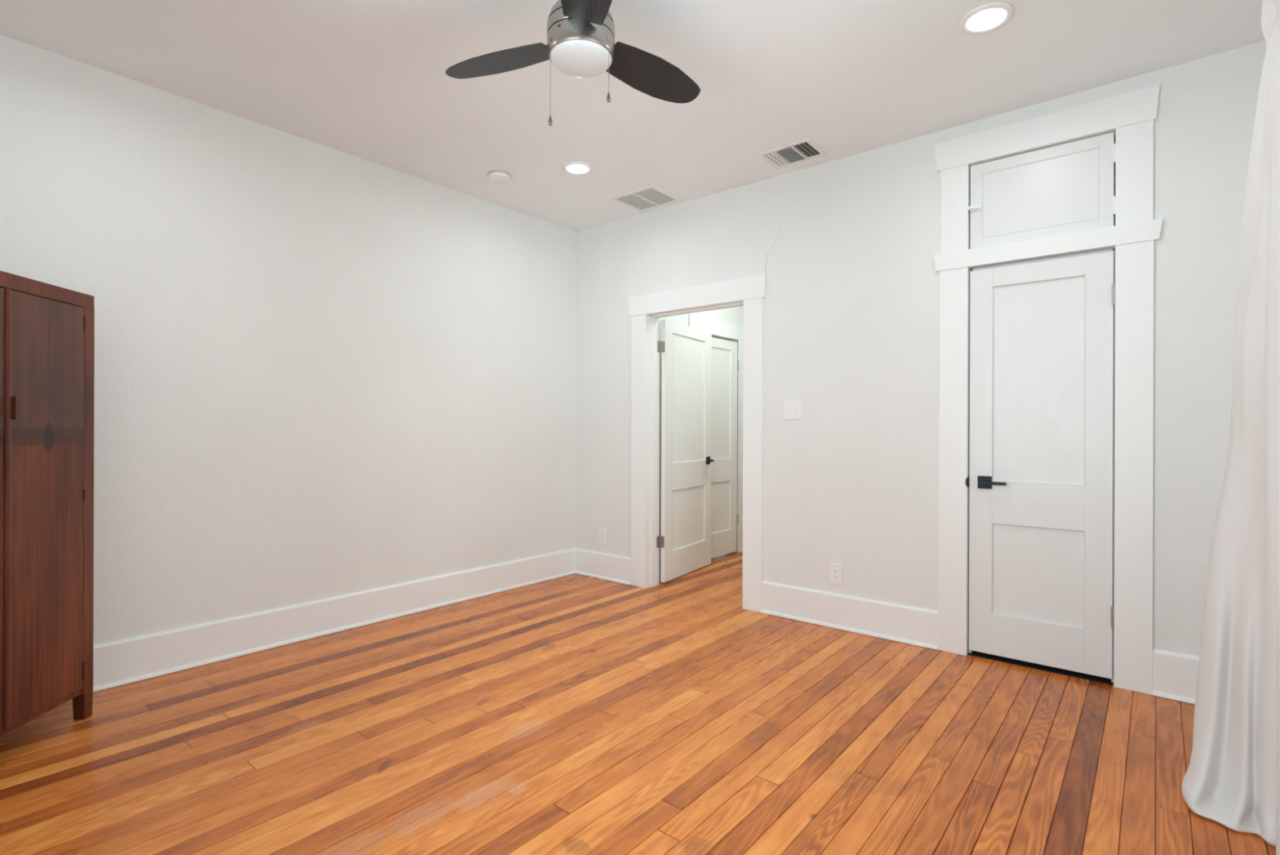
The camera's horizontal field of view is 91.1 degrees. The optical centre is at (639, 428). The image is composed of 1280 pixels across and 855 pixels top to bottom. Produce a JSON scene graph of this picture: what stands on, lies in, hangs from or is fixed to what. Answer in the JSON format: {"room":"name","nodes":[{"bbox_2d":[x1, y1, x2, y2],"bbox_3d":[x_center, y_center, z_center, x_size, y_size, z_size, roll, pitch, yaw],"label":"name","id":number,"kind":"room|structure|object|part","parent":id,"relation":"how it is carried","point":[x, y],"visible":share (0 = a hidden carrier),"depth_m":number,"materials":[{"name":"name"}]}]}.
{"room":"empty bedroom","nodes":[
{"label":"empty bedroom","id":0,"kind":"room"},
{"bbox_2d":[0,35,576,644],"bbox_3d":[-1.936,-0.225,3.644,0.150,2.837,4.230,0,0,39],"label":"wall","id":1,"kind":"structure","parent":0,"point":[321,371],"depth_m":3.46,"materials":[{"name":"paint"}]},
{"bbox_2d":[93,547,575,691],"bbox_3d":[-1.823,1.090,3.644,0.030,0.204,4.080,0,0,39],"label":"baseboard","id":2,"kind":"structure","parent":1,"relation":"attached to","point":[116,663],"depth_m":3.53,"materials":[{"name":"white paint"}]},
{"bbox_2d":[0,0,1265,231],"bbox_3d":[0.807,-1.694,3.721,4.580,0.120,7.830,0,0,39],"label":"ceiling","id":3,"kind":"structure","parent":0,"point":[368,80],"depth_m":2.87,"materials":[{"name":"white paint"}]},
{"bbox_2d":[487,169,510,182],"bbox_3d":[-0.911,-1.622,4.054,0.144,0.036,0.144,0,0,39],"label":"smoke detector","id":4,"kind":"object","parent":3,"relation":"attached to","point":[495,175],"visible":1,"depth_m":4.01,"materials":[{"name":"grey plastic"}]},
{"bbox_3d":[-0.911,-1.636,4.054,0.144,0.008,0.144,0,0,39],"label":"mounting plate","id":5,"kind":"part","parent":4,"relation":"part of","materials":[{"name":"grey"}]},
{"bbox_2d":[445,0,700,125],"bbox_3d":[-0.195,-1.333,2.296,0.970,0.609,0.944,0,0,39],"label":"ceiling fan","id":6,"kind":"object","parent":3,"relation":"hanging from","point":[580,33],"visible":1,"depth_m":2.24,"materials":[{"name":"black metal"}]},
{"bbox_3d":[-0.523,-1.354,2.325,0.441,0.042,0.181,0,0,26],"label":"blade","id":7,"kind":"part","parent":6,"relation":"part of","materials":[{"name":"black wood"}]},
{"bbox_3d":[-0.304,-1.191,2.131,0.003,0.263,0.002,0,0,39],"label":"pull chain","id":8,"kind":"part","parent":6,"relation":"part of","materials":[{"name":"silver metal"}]},
{"bbox_3d":[-0.207,-1.284,2.204,0.215,0.034,0.215,0,0,39],"label":"glass globe","id":9,"kind":"part","parent":6,"relation":"part of","materials":[{"name":"white glass"}]},
{"bbox_3d":[-0.154,-1.353,1.869,0.181,0.042,0.441,0,0,-4],"label":"blade","id":10,"kind":"part","parent":6,"relation":"part of","materials":[{"name":"black wood"}]},
{"bbox_3d":[-0.106,-1.237,2.139,0.003,0.189,0.002,0,0,39],"label":"pull chain","id":11,"kind":"part","parent":6,"relation":"part of","materials":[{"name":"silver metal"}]},
{"bbox_3d":[0.056,-1.352,2.417,0.441,0.042,0.181,0,0,-34],"label":"blade","id":12,"kind":"part","parent":6,"relation":"part of","materials":[{"name":"black wood"}]},
{"bbox_2d":[562,161,592,174],"bbox_3d":[-0.392,-1.633,3.944,0.192,0.011,0.192,0,0,39],"label":"recessed light","id":13,"kind":"object","parent":3,"relation":"in","point":[573,167],"visible":1,"depth_m":3.93,"materials":[{"name":"white plastic"}]},
{"bbox_2d":[567,164,588,173],"bbox_3d":[-0.392,-1.636,3.944,0.134,0.004,0.134,0,0,39],"label":"diffuser","id":14,"kind":"object","parent":13,"relation":"attached to","point":[571,168],"depth_m":3.96,"materials":[{"name":"white plastic"}]},
{"bbox_2d":[608,184,682,212],"bbox_3d":[0.044,-1.632,4.470,0.392,0.010,0.352,0,0,39],"label":"ceiling vent","id":15,"kind":"object","parent":3,"relation":"in","point":[651,197],"visible":1,"depth_m":4.46,"materials":[{"name":"white metal"}]},
{"bbox_2d":[755,137,826,168],"bbox_3d":[0.900,-1.627,3.732,0.332,0.013,0.256,0,0,39],"label":"ceiling vent","id":16,"kind":"object","parent":3,"relation":"in","point":[805,149],"visible":1,"depth_m":3.72,"materials":[{"name":"white metal"}]},
{"bbox_2d":[959,1,1013,34],"bbox_3d":[1.376,-1.627,2.496,0.192,0.011,0.192,0,0,39],"label":"recessed light","id":17,"kind":"object","parent":3,"relation":"in","point":[988,17],"visible":1,"depth_m":2.49,"materials":[{"name":"white plastic"}]},
{"bbox_2d":[967,8,1005,30],"bbox_3d":[1.376,-1.630,2.496,0.134,0.004,0.134,0,0,39],"label":"diffuser","id":18,"kind":"object","parent":17,"relation":"attached to","point":[985,19],"depth_m":2.50,"materials":[{"name":"white plastic"}]},
{"bbox_2d":[0,551,1275,854],"bbox_3d":[0.769,1.206,3.829,4.700,0.006,7.700,0,0,39],"label":"floor","id":19,"kind":"structure","parent":0,"point":[575,713],"depth_m":2.35,"materials":[{"name":"brown wood"}]},
{"bbox_2d":[0,270,94,737],"bbox_3d":[-2.430,0.319,2.190,0.450,1.745,0.820,0,0,-6],"label":"wardrobe","id":20,"kind":"object","parent":19,"relation":"on","point":[47,331],"visible":1,"depth_m":2.38,"materials":[{"name":"brown wood"}]},
{"bbox_3d":[-2.227,0.282,2.031,0.020,1.549,0.348,0,0,-6],"label":"door","id":21,"kind":"part","parent":20,"relation":"part of","materials":[{"name":"brown wood"}]},
{"bbox_3d":[-2.221,-0.075,2.230,0.029,0.082,0.020,0,0,-6],"label":"handle","id":22,"kind":"part","parent":20,"relation":"part of","materials":[{"name":"brown wood"}]},
{"bbox_3d":[-2.257,1.068,2.207,0.024,0.028,0.720,0,0,-6],"label":"rail","id":23,"kind":"part","parent":20,"relation":"part of","materials":[{"name":"brown wood"}]},
{"bbox_3d":[-2.301,1.136,2.592,0.050,0.112,0.046,0,0,-6],"label":"leg","id":24,"kind":"part","parent":20,"relation":"part of","materials":[{"name":"brown wood"}]},
{"bbox_2d":[967,650,1113,684],"bbox_3d":[2.197,1.206,3.479,1.330,0.002,0.766,0,0,39],"label":"threshold","id":25,"kind":"object","parent":19,"relation":"on","point":[1062,671],"visible":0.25,"depth_m":3.17,"materials":[{"name":"black"}]},
{"bbox_2d":[659,306,743,549],"bbox_3d":[0.833,-0.216,6.403,0.550,2.837,3.250,0,0,39],"label":"wall","id":26,"kind":"structure","parent":0,"point":[735,315],"depth_m":5.74,"materials":[{"name":"paint"}]},
{"bbox_2d":[659,549,660,575],"bbox_3d":[1.059,1.099,6.226,0.030,0.204,3.230,0,0,39],"label":"baseboard","id":27,"kind":"structure","parent":26,"relation":"attached to","point":[660,549],"depth_m":5.13,"materials":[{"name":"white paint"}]},
{"bbox_2d":[688,313,743,552],"bbox_3d":[0.687,0.098,5.875,0.137,2.208,0.970,0,0,39],"label":"door frame","id":28,"kind":"structure","parent":26,"relation":"attached to","point":[717,327],"depth_m":6.10,"materials":[{"name":"white paint"}]},
{"bbox_2d":[711,337,738,558],"bbox_3d":[0.711,0.175,5.828,0.046,2.025,0.727,0,0,39],"label":"door","id":29,"kind":"structure","parent":26,"relation":"in","point":[725,364],"depth_m":5.92,"materials":[{"name":"white paint"}]},
{"bbox_2d":[575,40,1266,656],"bbox_3d":[1.108,-0.215,3.975,4.430,2.837,0.151,0,0,39],"label":"wall","id":30,"kind":"structure","parent":0,"point":[846,247],"depth_m":3.66,"materials":[{"name":"paint"}]},
{"bbox_2d":[599,528,606,544],"bbox_3d":[-0.299,0.861,5.027,0.078,0.122,0.008,0,0,39],"label":"outlet","id":31,"kind":"object","parent":30,"relation":"attached to","point":[602,532],"visible":1,"depth_m":5.02,"materials":[{"name":"white plastic"}]},
{"bbox_2d":[659,319,713,582],"bbox_3d":[0.413,0.173,5.188,0.098,2.033,0.826,0,0,32],"label":"door","id":32,"kind":"structure","parent":30,"relation":"in","point":[685,537],"depth_m":5.15,"materials":[{"name":"white paint"}]},
{"bbox_3d":[0.595,0.277,5.434,0.054,0.066,0.138,0,0,32],"label":"handle","id":33,"kind":"part","parent":32,"relation":"part of","materials":[{"name":"black metal"}]},
{"bbox_2d":[627,274,767,612],"bbox_3d":[0.418,0.096,4.539,1.183,2.211,0.194,0,0,39],"label":"door frame","id":34,"kind":"structure","parent":30,"relation":"attached to","point":[646,311],"depth_m":4.55,"materials":[{"name":"white paint"}]},
{"bbox_3d":[0.136,0.875,4.848,0.002,0.088,0.040,0,0,39],"label":"hinge plate","id":35,"kind":"part","parent":34,"relation":"part of","materials":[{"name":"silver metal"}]},
{"bbox_3d":[0.141,-0.634,4.848,0.002,0.088,0.040,0,0,39],"label":"hinge plate","id":36,"kind":"part","parent":34,"relation":"part of","materials":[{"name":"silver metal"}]},
{"bbox_3d":[0.478,0.102,4.603,1.120,2.200,0.020,0,0,39],"label":"hall casing","id":37,"kind":"part","parent":34,"relation":"part of","materials":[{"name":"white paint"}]},
{"bbox_2d":[783,400,801,419],"bbox_3d":[0.964,-0.121,3.985,0.122,0.122,0.017,0,0,39],"label":"switch plate","id":38,"kind":"object","parent":30,"relation":"attached to","point":[792,408],"visible":1,"depth_m":3.99,"materials":[{"name":"white plastic"}]},
{"bbox_2d":[829,562,842,584],"bbox_3d":[1.186,0.879,3.805,0.078,0.122,0.008,0,0,39],"label":"outlet","id":39,"kind":"object","parent":30,"relation":"attached to","point":[835,569],"visible":1,"depth_m":3.80,"materials":[{"name":"white plastic"}]},
{"bbox_2d":[575,547,1199,703],"bbox_3d":[1.046,1.099,3.905,4.130,0.204,0.030,0,0,39],"label":"baseboard","id":40,"kind":"structure","parent":30,"relation":"attached to","point":[1175,674],"depth_m":3.69,"materials":[{"name":"white paint"}]},
{"bbox_2d":[966,132,1115,248],"bbox_3d":[1.991,-1.172,3.150,0.633,0.452,0.056,0,0,39],"label":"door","id":41,"kind":"structure","parent":30,"relation":"in","point":[1067,188],"depth_m":3.13,"materials":[{"name":"white paint"}]},
{"bbox_2d":[968,250,1115,678],"bbox_3d":[1.989,0.169,3.140,0.620,2.017,0.089,0,0,39],"label":"door","id":42,"kind":"structure","parent":30,"relation":"in","point":[1041,501],"depth_m":3.13,"materials":[{"name":"white paint"}]},
{"bbox_3d":[1.822,0.281,3.254,0.138,0.066,0.054,0,0,39],"label":"handle","id":43,"kind":"part","parent":42,"relation":"part of","materials":[{"name":"black metal"}]},
{"bbox_2d":[933,84,1163,694],"bbox_3d":[2.031,-0.175,3.199,0.971,2.763,0.175,0,0,39],"label":"door frame","id":44,"kind":"structure","parent":30,"relation":"attached to","point":[1131,116],"depth_m":2.96,"materials":[{"name":"white paint"}]},
{"bbox_3d":[1.744,0.283,3.347,0.011,0.055,0.034,0,0,39],"label":"strike plate","id":45,"kind":"part","parent":44,"relation":"part of","materials":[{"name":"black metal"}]},
{"bbox_3d":[1.369,-0.214,0.924,0.150,2.837,4.230,0,0,39],"label":"wall","id":46,"kind":"structure","parent":0,"visible":0},
{"bbox_3d":[1.396,-1.235,1.161,0.115,0.070,2.165,0,0,39],"label":"curtain rod","id":47,"kind":"object","parent":46,"relation":"attached to","visible":0},
{"bbox_2d":[1182,0,1279,854],"bbox_3d":[1.766,-0.096,1.841,0.251,2.597,0.611,0,0,39],"label":"curtain","id":48,"kind":"object","parent":47,"relation":"hanging from","point":[1231,779],"visible":1,"depth_m":1.94,"materials":[{"name":"white fabric"}]}
]}

